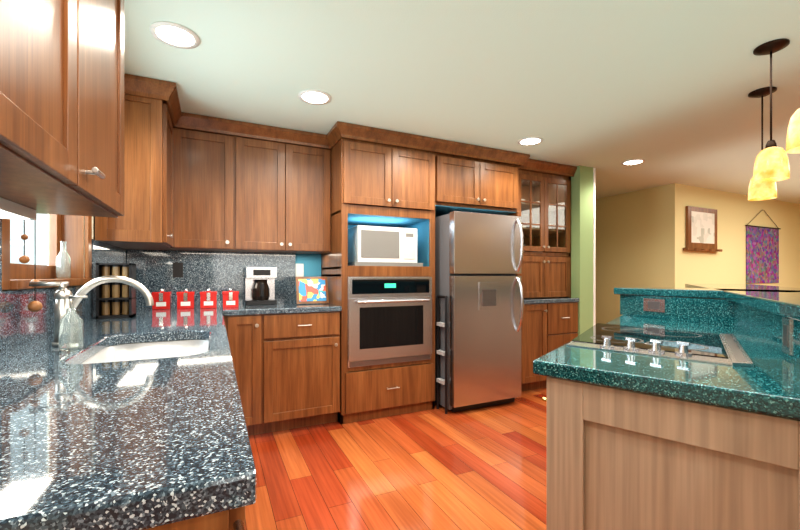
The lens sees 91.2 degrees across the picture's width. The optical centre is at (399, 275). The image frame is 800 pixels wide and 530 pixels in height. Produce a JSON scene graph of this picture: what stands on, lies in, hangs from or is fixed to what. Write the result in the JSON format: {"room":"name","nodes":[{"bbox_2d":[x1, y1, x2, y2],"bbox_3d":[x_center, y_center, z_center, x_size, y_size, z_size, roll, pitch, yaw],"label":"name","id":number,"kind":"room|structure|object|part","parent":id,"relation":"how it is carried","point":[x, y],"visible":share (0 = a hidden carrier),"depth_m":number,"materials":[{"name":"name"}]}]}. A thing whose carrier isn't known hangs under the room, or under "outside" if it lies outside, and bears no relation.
{"room":"kitchen","nodes":[
{"label":"kitchen","id":0,"kind":"room"},
{"bbox_2d":[0,0,95,199],"bbox_3d":[-0.787,-0.648,0.614,0.337,0.895,0.581,0,0,-25],"label":"upper cabinet","id":1,"kind":"object","parent":0,"relation":"attached to","point":[48,47],"depth_m":0.77,"materials":[{"name":"brown wood"}]},
{"bbox_2d":[0,149,36,220],"bbox_3d":[-1.013,-0.183,0.904,0.080,0.031,0.600,0,0,-25],"label":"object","id":2,"kind":"object","parent":1,"relation":"attached to","point":[10,208],"depth_m":1.08,"materials":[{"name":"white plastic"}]},
{"bbox_2d":[0,0,131,223],"bbox_3d":[-0.978,-0.648,1.018,0.337,0.895,0.582,0,0,-25],"label":"upper cabinet","id":3,"kind":"object","parent":0,"relation":"attached to","point":[113,202],"depth_m":1.20,"materials":[{"name":"brown wood"}]},
{"bbox_2d":[47,214,94,277],"bbox_3d":[-1.968,-0.005,2.537,0.150,2.300,1.130,0,0,-25],"label":"wall","id":4,"kind":"structure","parent":0,"point":[93,227],"depth_m":2.06,"materials":[{"name":"beige paint"}]},
{"bbox_2d":[0,216,127,347],"bbox_3d":[-1.412,0.015,1.565,0.019,0.430,3.057,0,0,-25],"label":"backsplash","id":5,"kind":"structure","parent":4,"relation":"attached to","point":[18,324],"depth_m":1.38,"materials":[{"name":"grey stone"}]},
{"bbox_2d":[92,76,183,247],"bbox_3d":[-1.646,-0.675,2.511,0.395,0.950,0.471,0,0,-25],"label":"upper cabinet","id":6,"kind":"object","parent":4,"relation":"attached to","point":[157,115],"depth_m":2.34,"materials":[{"name":"brown wood"}]},
{"bbox_3d":[0.010,-1.103,3.289,4.173,0.095,0.572,0,0,-25],"label":"crown moulding","id":7,"kind":"part","parent":6,"relation":"part of","materials":[{"name":"brown wood"}]},
{"bbox_2d":[295,253,320,290],"bbox_3d":[-0.270,-0.005,3.882,4.070,2.300,0.150,0,0,-25],"label":"wall","id":8,"kind":"structure","parent":0,"point":[312,264],"depth_m":3.54,"materials":[{"name":"blue paint"}]},
{"bbox_2d":[168,113,247,251],"bbox_3d":[-1.467,-0.675,3.006,0.488,0.950,0.405,0,0,-25],"label":"upper cabinet","id":9,"kind":"object","parent":8,"relation":"attached to","point":[215,149],"depth_m":2.90,"materials":[{"name":"brown wood"}]},
{"bbox_2d":[128,252,295,303],"bbox_3d":[-1.489,0.015,3.208,1.240,0.430,0.019,0,0,-25],"label":"backsplash","id":10,"kind":"structure","parent":8,"relation":"attached to","point":[175,272],"depth_m":3.17,"materials":[{"name":"grey stone"}]},
{"bbox_2d":[172,262,183,277],"bbox_3d":[-1.742,-0.048,3.076,0.070,0.115,0.005,0,0,-25],"label":"outlet","id":11,"kind":"object","parent":10,"relation":"attached to","point":[177,267],"depth_m":3.08,"materials":[{"name":"black plastic"}]},
{"bbox_2d":[248,124,331,255],"bbox_3d":[-1.014,-0.675,3.252,0.813,0.950,0.346,0,0,-25],"label":"upper cabinet","id":12,"kind":"object","parent":8,"relation":"attached to","point":[290,171],"depth_m":3.12,"materials":[{"name":"brown wood"}]},
{"bbox_2d":[295,263,303,276],"bbox_3d":[-0.896,-0.052,3.498,0.070,0.115,0.003,0,0,-25],"label":"outlet","id":13,"kind":"object","parent":8,"relation":"attached to","point":[299,267],"depth_m":3.50,"materials":[{"name":"white plastic"}]},
{"bbox_2d":[396,137,523,219],"bbox_3d":[0.563,-0.882,3.826,1.010,0.535,0.656,0,0,-25],"label":"upper cabinet","id":14,"kind":"object","parent":8,"relation":"attached to","point":[435,178],"depth_m":3.45,"materials":[{"name":"brown wood"}]},
{"bbox_3d":[1.475,-0.630,4.015,0.713,0.670,0.003,0,0,-25],"label":"hutch glass","id":15,"kind":"part","parent":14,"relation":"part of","materials":[{"name":"clear glass"}]},
{"bbox_2d":[340,224,419,263],"bbox_3d":[-0.173,-0.257,3.383,0.530,0.290,0.384,0,0,-25],"label":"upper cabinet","id":16,"kind":"object","parent":0,"relation":"attached to","point":[359,243],"depth_m":3.20,"materials":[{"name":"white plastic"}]},
{"bbox_2d":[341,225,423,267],"bbox_3d":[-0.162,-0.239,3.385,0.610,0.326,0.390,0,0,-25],"label":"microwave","id":17,"kind":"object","parent":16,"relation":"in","point":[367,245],"depth_m":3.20,"materials":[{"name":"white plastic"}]},
{"bbox_2d":[245,387,546,529],"bbox_3d":[2.663,1.170,3.913,10.600,0.050,11.200,0,0,-25],"label":"floor","id":18,"kind":"structure","parent":0,"point":[481,468],"depth_m":2.28,"materials":[{"name":"brown wood"}]},
{"bbox_2d":[104,496,255,529],"bbox_3d":[-0.618,0.709,0.625,0.652,0.873,0.658,0,0,-25],"label":"base cabinet","id":19,"kind":"object","parent":18,"relation":"on","point":[230,516],"depth_m":0.44,"materials":[{"name":"brown wood"}]},
{"bbox_2d":[0,300,547,529],"bbox_3d":[-0.744,0.251,1.880,1.497,0.040,3.057,0,0,-25],"label":"countertop","id":20,"kind":"structure","parent":19,"relation":"on","point":[85,444],"depth_m":0.86,"materials":[{"name":"grey stone"}]},
{"bbox_2d":[59,296,87,350],"bbox_3d":[-1.022,0.146,1.226,0.070,0.168,0.060,0,0,-25],"label":"soap dispenser","id":21,"kind":"object","parent":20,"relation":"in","point":[71,329],"visible":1,"depth_m":1.21,"materials":[{"name":"clear glass"}]},
{"bbox_2d":[29,276,155,347],"bbox_3d":[-1.043,0.114,1.342,0.342,0.232,0.060,0,0,-25],"label":"faucet","id":22,"kind":"object","parent":20,"relation":"on","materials":[{"name":"silver metal"}]},
{"bbox_2d":[96,263,135,318],"bbox_3d":[-1.584,0.080,2.193,0.160,0.300,0.140,0,0,-25],"label":"spice rack","id":23,"kind":"object","parent":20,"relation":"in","point":[115,300],"visible":0.92,"depth_m":2.16,"materials":[{"name":"black plastic"}]},
{"bbox_2d":[88,336,203,359],"bbox_3d":[-0.854,0.358,1.349,0.374,0.197,0.614,0,0,-25],"label":"sink","id":24,"kind":"object","parent":20,"relation":"in","point":[167,345],"depth_m":1.60,"materials":[{"name":"white ceramic"}]},
{"bbox_2d":[152,289,171,309],"bbox_3d":[-1.671,0.160,2.752,0.110,0.140,0.111,0,0,-25],"label":"canister","id":25,"kind":"object","parent":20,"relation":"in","point":[161,299],"visible":1,"depth_m":2.71,"materials":[{"name":"red ceramic"}]},
{"bbox_2d":[177,289,194,308],"bbox_3d":[-1.525,0.160,2.794,0.110,0.140,0.111,0,0,-25],"label":"canister","id":26,"kind":"object","parent":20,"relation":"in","point":[185,298],"visible":1,"depth_m":2.75,"materials":[{"name":"red ceramic"}]},
{"bbox_2d":[200,288,216,308],"bbox_3d":[-1.385,0.160,2.837,0.110,0.140,0.111,0,0,-25],"label":"canister","id":27,"kind":"object","parent":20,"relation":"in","point":[208,298],"visible":1,"depth_m":2.79,"materials":[{"name":"red ceramic"}]},
{"bbox_2d":[222,288,238,307],"bbox_3d":[-1.246,0.160,2.881,0.110,0.140,0.111,0,0,-25],"label":"canister","id":28,"kind":"object","parent":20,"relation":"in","point":[230,298],"visible":1,"depth_m":2.83,"materials":[{"name":"red ceramic"}]},
{"bbox_2d":[245,267,276,304],"bbox_3d":[-1.136,0.080,3.199,0.230,0.300,0.245,0,0,-25],"label":"coffee maker","id":29,"kind":"object","parent":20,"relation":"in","point":[259,285],"visible":0.98,"depth_m":3.14,"materials":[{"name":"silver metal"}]},
{"bbox_2d":[295,277,328,303],"bbox_3d":[-0.721,0.116,3.221,0.260,0.225,0.014,0,-14,-25],"label":"framed picture","id":30,"kind":"object","parent":20,"relation":"on","point":[311,290],"visible":1,"depth_m":3.21,"materials":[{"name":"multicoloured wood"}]},
{"bbox_2d":[328,276,434,327],"bbox_3d":[-0.162,0.357,3.371,0.740,0.701,0.483,0,0,-25],"label":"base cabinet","id":31,"kind":"object","parent":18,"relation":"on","point":[412,298],"depth_m":3.16,"materials":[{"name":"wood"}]},
{"bbox_2d":[324,264,434,275],"bbox_3d":[-0.209,-0.038,3.472,0.830,0.085,0.636,0,0,-25],"label":"shelf","id":32,"kind":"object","parent":31,"relation":"on","point":[353,269],"depth_m":3.17,"materials":[{"name":"brown wood"}]},
{"bbox_2d":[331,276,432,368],"bbox_3d":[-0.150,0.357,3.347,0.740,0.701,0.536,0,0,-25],"label":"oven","id":33,"kind":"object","parent":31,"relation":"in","point":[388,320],"depth_m":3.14,"materials":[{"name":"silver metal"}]},
{"bbox_2d":[436,295,446,413],"bbox_3d":[0.354,0.654,3.317,0.040,0.981,0.157,0,0,-25],"label":"step stool","id":34,"kind":"object","parent":18,"relation":"on","point":[442,353],"visible":1,"depth_m":3.30,"materials":[{"name":"black plastic"}]},
{"bbox_2d":[435,211,523,411],"bbox_3d":[0.619,0.307,3.652,0.710,1.675,0.825,0,0,-25],"label":"refrigerator","id":35,"kind":"object","parent":18,"relation":"on","point":[478,261],"visible":0.9,"depth_m":3.33,"materials":[{"name":"silver metal"}]},
{"bbox_3d":[1.053,-0.271,3.446,0.026,0.468,0.078,0,0,-25],"label":"handle","id":36,"kind":"part","parent":35,"relation":"part of","materials":[{"name":"silver metal"}]},
{"bbox_3d":[1.053,0.252,3.446,0.026,0.481,0.081,0,0,-25],"label":"handle","id":37,"kind":"part","parent":35,"relation":"part of","materials":[{"name":"silver metal"}]},
{"bbox_2d":[521,300,547,351],"bbox_3d":[1.178,0.709,4.128,0.354,0.873,0.636,0,0,-25],"label":"base cabinet","id":38,"kind":"object","parent":18,"relation":"on","point":[534,327],"depth_m":3.86,"materials":[{"name":"brown wood"}]},
{"bbox_2d":[548,300,578,352],"bbox_3d":[1.507,0.709,4.284,0.504,0.873,0.636,0,0,-25],"label":"base cabinet","id":39,"kind":"object","parent":18,"relation":"on","point":[562,314],"depth_m":4.00,"materials":[{"name":"brown wood"}]},
{"bbox_2d":[524,296,578,303],"bbox_3d":[1.379,0.251,4.217,0.793,0.040,0.647,0,0,-25],"label":"countertop","id":40,"kind":"structure","parent":39,"relation":"on","point":[535,299],"depth_m":3.99,"materials":[{"name":"grey stone"}]},
{"bbox_2d":[533,344,799,529],"bbox_3d":[1.666,0.628,1.874,3.491,1.035,2.312,0,0,-25],"label":"kitchen island","id":41,"kind":"object","parent":18,"relation":"on","point":[673,408],"depth_m":0.90,"materials":[{"name":"beige wood"}]},
{"bbox_2d":[566,323,753,366],"bbox_3d":[0.911,0.211,1.429,0.760,0.040,0.774,0,0,-25],"label":"cooktop","id":42,"kind":"object","parent":41,"relation":"in","point":[662,346],"depth_m":1.25,"materials":[{"name":"silver metal"}]},
{"bbox_3d":[0.619,0.709,0.881,0.578,0.869,0.022,0,0,42],"label":"panel","id":43,"kind":"part","parent":41,"relation":"part of","materials":[{"name":"brown wood"}]},
{"bbox_2d":[566,284,799,387],"bbox_3d":[1.772,0.090,1.808,3.654,0.041,2.570,0,0,-25],"label":"island countertop","id":44,"kind":"structure","parent":41,"relation":"on","point":[739,329],"depth_m":1.42,"materials":[{"name":"teal stone"}]},
{"bbox_2d":[124,0,799,203],"bbox_3d":[2.663,-1.180,3.913,10.600,0.050,11.200,0,0,-25],"label":"ceiling","id":45,"kind":"structure","parent":0,"point":[663,89],"depth_m":2.24,"materials":[{"name":"white paint"}]},
{"bbox_2d":[150,21,199,48],"bbox_3d":[-1.077,-1.151,1.880,0.209,0.007,0.209,0,0,20],"label":"recessed light","id":46,"kind":"object","parent":45,"relation":"in","point":[172,34],"depth_m":1.87,"materials":[{"name":"white"}]},
{"bbox_2d":[298,89,331,104],"bbox_3d":[-0.548,-1.151,2.528,0.209,0.007,0.209,0,0,20],"label":"recessed light","id":47,"kind":"object","parent":45,"relation":"in","point":[310,96],"depth_m":2.52,"materials":[{"name":"white"}]},
{"bbox_2d":[517,137,542,145],"bbox_3d":[1.114,-1.151,3.353,0.209,0.007,0.209,0,0,20],"label":"recessed light","id":48,"kind":"object","parent":45,"relation":"in","point":[528,141],"depth_m":3.36,"materials":[{"name":"white"}]},
{"bbox_2d":[621,159,644,164],"bbox_3d":[2.360,-1.151,3.969,0.209,0.007,0.209,0,0,20],"label":"recessed light","id":49,"kind":"object","parent":45,"relation":"in","point":[634,161],"depth_m":3.96,"materials":[{"name":"white glass"}]},
{"bbox_2d":[748,185,776,200],"bbox_3d":[2.268,-0.819,2.455,0.135,0.671,0.135,0,0,20],"label":"pendant light","id":50,"kind":"object","parent":45,"relation":"hanging from","point":[762,192],"depth_m":2.42,"materials":[{"name":"yellow glass"}]},
{"bbox_2d":[748,40,789,185],"bbox_3d":[1.867,-0.819,1.972,0.135,0.671,0.135,0,0,20],"label":"pendant light","id":51,"kind":"object","parent":45,"relation":"hanging from","point":[771,167],"depth_m":1.97,"materials":[{"name":"yellow glass"}]},
{"bbox_2d":[774,39,799,157],"bbox_3d":[1.552,-0.819,1.480,0.135,0.671,0.135,0,0,20],"label":"pendant light","id":52,"kind":"object","parent":45,"relation":"hanging from","point":[793,131],"depth_m":1.51,"materials":[{"name":"yellow glass"}]},
{"bbox_2d":[571,166,592,335],"bbox_3d":[1.799,-0.005,4.501,0.200,2.300,0.800,0,0,-25],"label":"wall","id":53,"kind":"structure","parent":0,"point":[582,234],"depth_m":4.14,"materials":[{"name":"green paint"}]},
{"bbox_2d":[516,256,567,299],"bbox_3d":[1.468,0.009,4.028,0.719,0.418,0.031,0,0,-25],"label":"cabinet","id":54,"kind":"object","parent":53,"relation":"attached to","point":[540,275],"depth_m":4.01,"materials":[{"name":"brown wood"}]},
{"bbox_2d":[593,168,595,325],"bbox_3d":[2.070,-0.004,4.200,0.028,2.298,0.035,0,0,-25],"label":"door frame","id":55,"kind":"structure","parent":53,"relation":"attached to","point":[594,246],"depth_m":4.18,"materials":[{"name":"white"}]},
{"bbox_2d":[596,183,681,323],"bbox_3d":[2.625,-0.005,6.744,0.150,2.300,4.050,0,0,-25],"label":"wall","id":56,"kind":"structure","parent":0,"point":[639,238],"depth_m":5.33,"materials":[{"name":"beige paint"}]},
{"bbox_2d":[682,185,799,287],"bbox_3d":[5.357,-0.005,5.878,4.050,2.300,0.150,0,0,-25],"label":"wall","id":57,"kind":"structure","parent":0,"point":[736,213],"depth_m":5.47,"materials":[{"name":"beige paint"}]},
{"bbox_2d":[683,206,721,251],"bbox_3d":[3.940,-0.605,5.072,0.780,0.560,0.088,0,0,-25],"label":"wall art","id":58,"kind":"object","parent":57,"relation":"attached to","point":[701,229],"visible":1,"depth_m":5.06,"materials":[{"name":"brown wood"}]},
{"label":"outside","id":59,"kind":"structure","parent":0,"visible":0},
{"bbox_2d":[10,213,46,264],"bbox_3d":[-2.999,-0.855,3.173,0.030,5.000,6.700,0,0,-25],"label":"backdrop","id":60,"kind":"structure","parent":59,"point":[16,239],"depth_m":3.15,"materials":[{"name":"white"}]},
{"bbox_3d":[5.358,-0.846,5.782,0.933,0.256,0.010,0,0,-25],"label":"cord","id":61,"kind":"object","parent":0,"visible":0},
{"bbox_2d":[745,225,780,282],"bbox_3d":[5.359,-0.311,5.779,0.990,0.833,0.020,0,0,-25],"label":"quilt","id":62,"kind":"object","parent":61,"relation":"hanging from","point":[762,254],"visible":0.95,"depth_m":5.77,"materials":[{"name":"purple fabric"}]},
{"bbox_3d":[-1.541,0.585,1.633,0.150,1.120,0.870,0,0,-25],"label":"wall","id":63,"kind":"structure","parent":0,"visible":0},
{"bbox_2d":[2,213,94,289],"bbox_3d":[-1.518,-0.415,1.644,0.170,0.920,1.000,0,0,-25],"label":"window","id":64,"kind":"structure","parent":63,"relation":"in","point":[69,229],"depth_m":1.96,"materials":[{"name":"brown wood"}]},
{"bbox_2d":[19,220,42,311],"bbox_3d":[-1.250,-0.036,1.329,0.044,0.323,0.089,0,0,-25],"label":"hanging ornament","id":65,"kind":"object","parent":64,"relation":"hanging from","point":[35,306],"visible":0.83,"depth_m":1.34,"materials":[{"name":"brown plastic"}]},
{"bbox_2d":[56,241,70,277],"bbox_3d":[-1.649,-0.078,1.920,0.056,0.180,0.056,0,0,-25],"label":"bottle","id":66,"kind":"object","parent":64,"relation":"on","point":[63,264],"visible":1,"depth_m":1.91,"materials":[{"name":"clear glass"}]}
]}

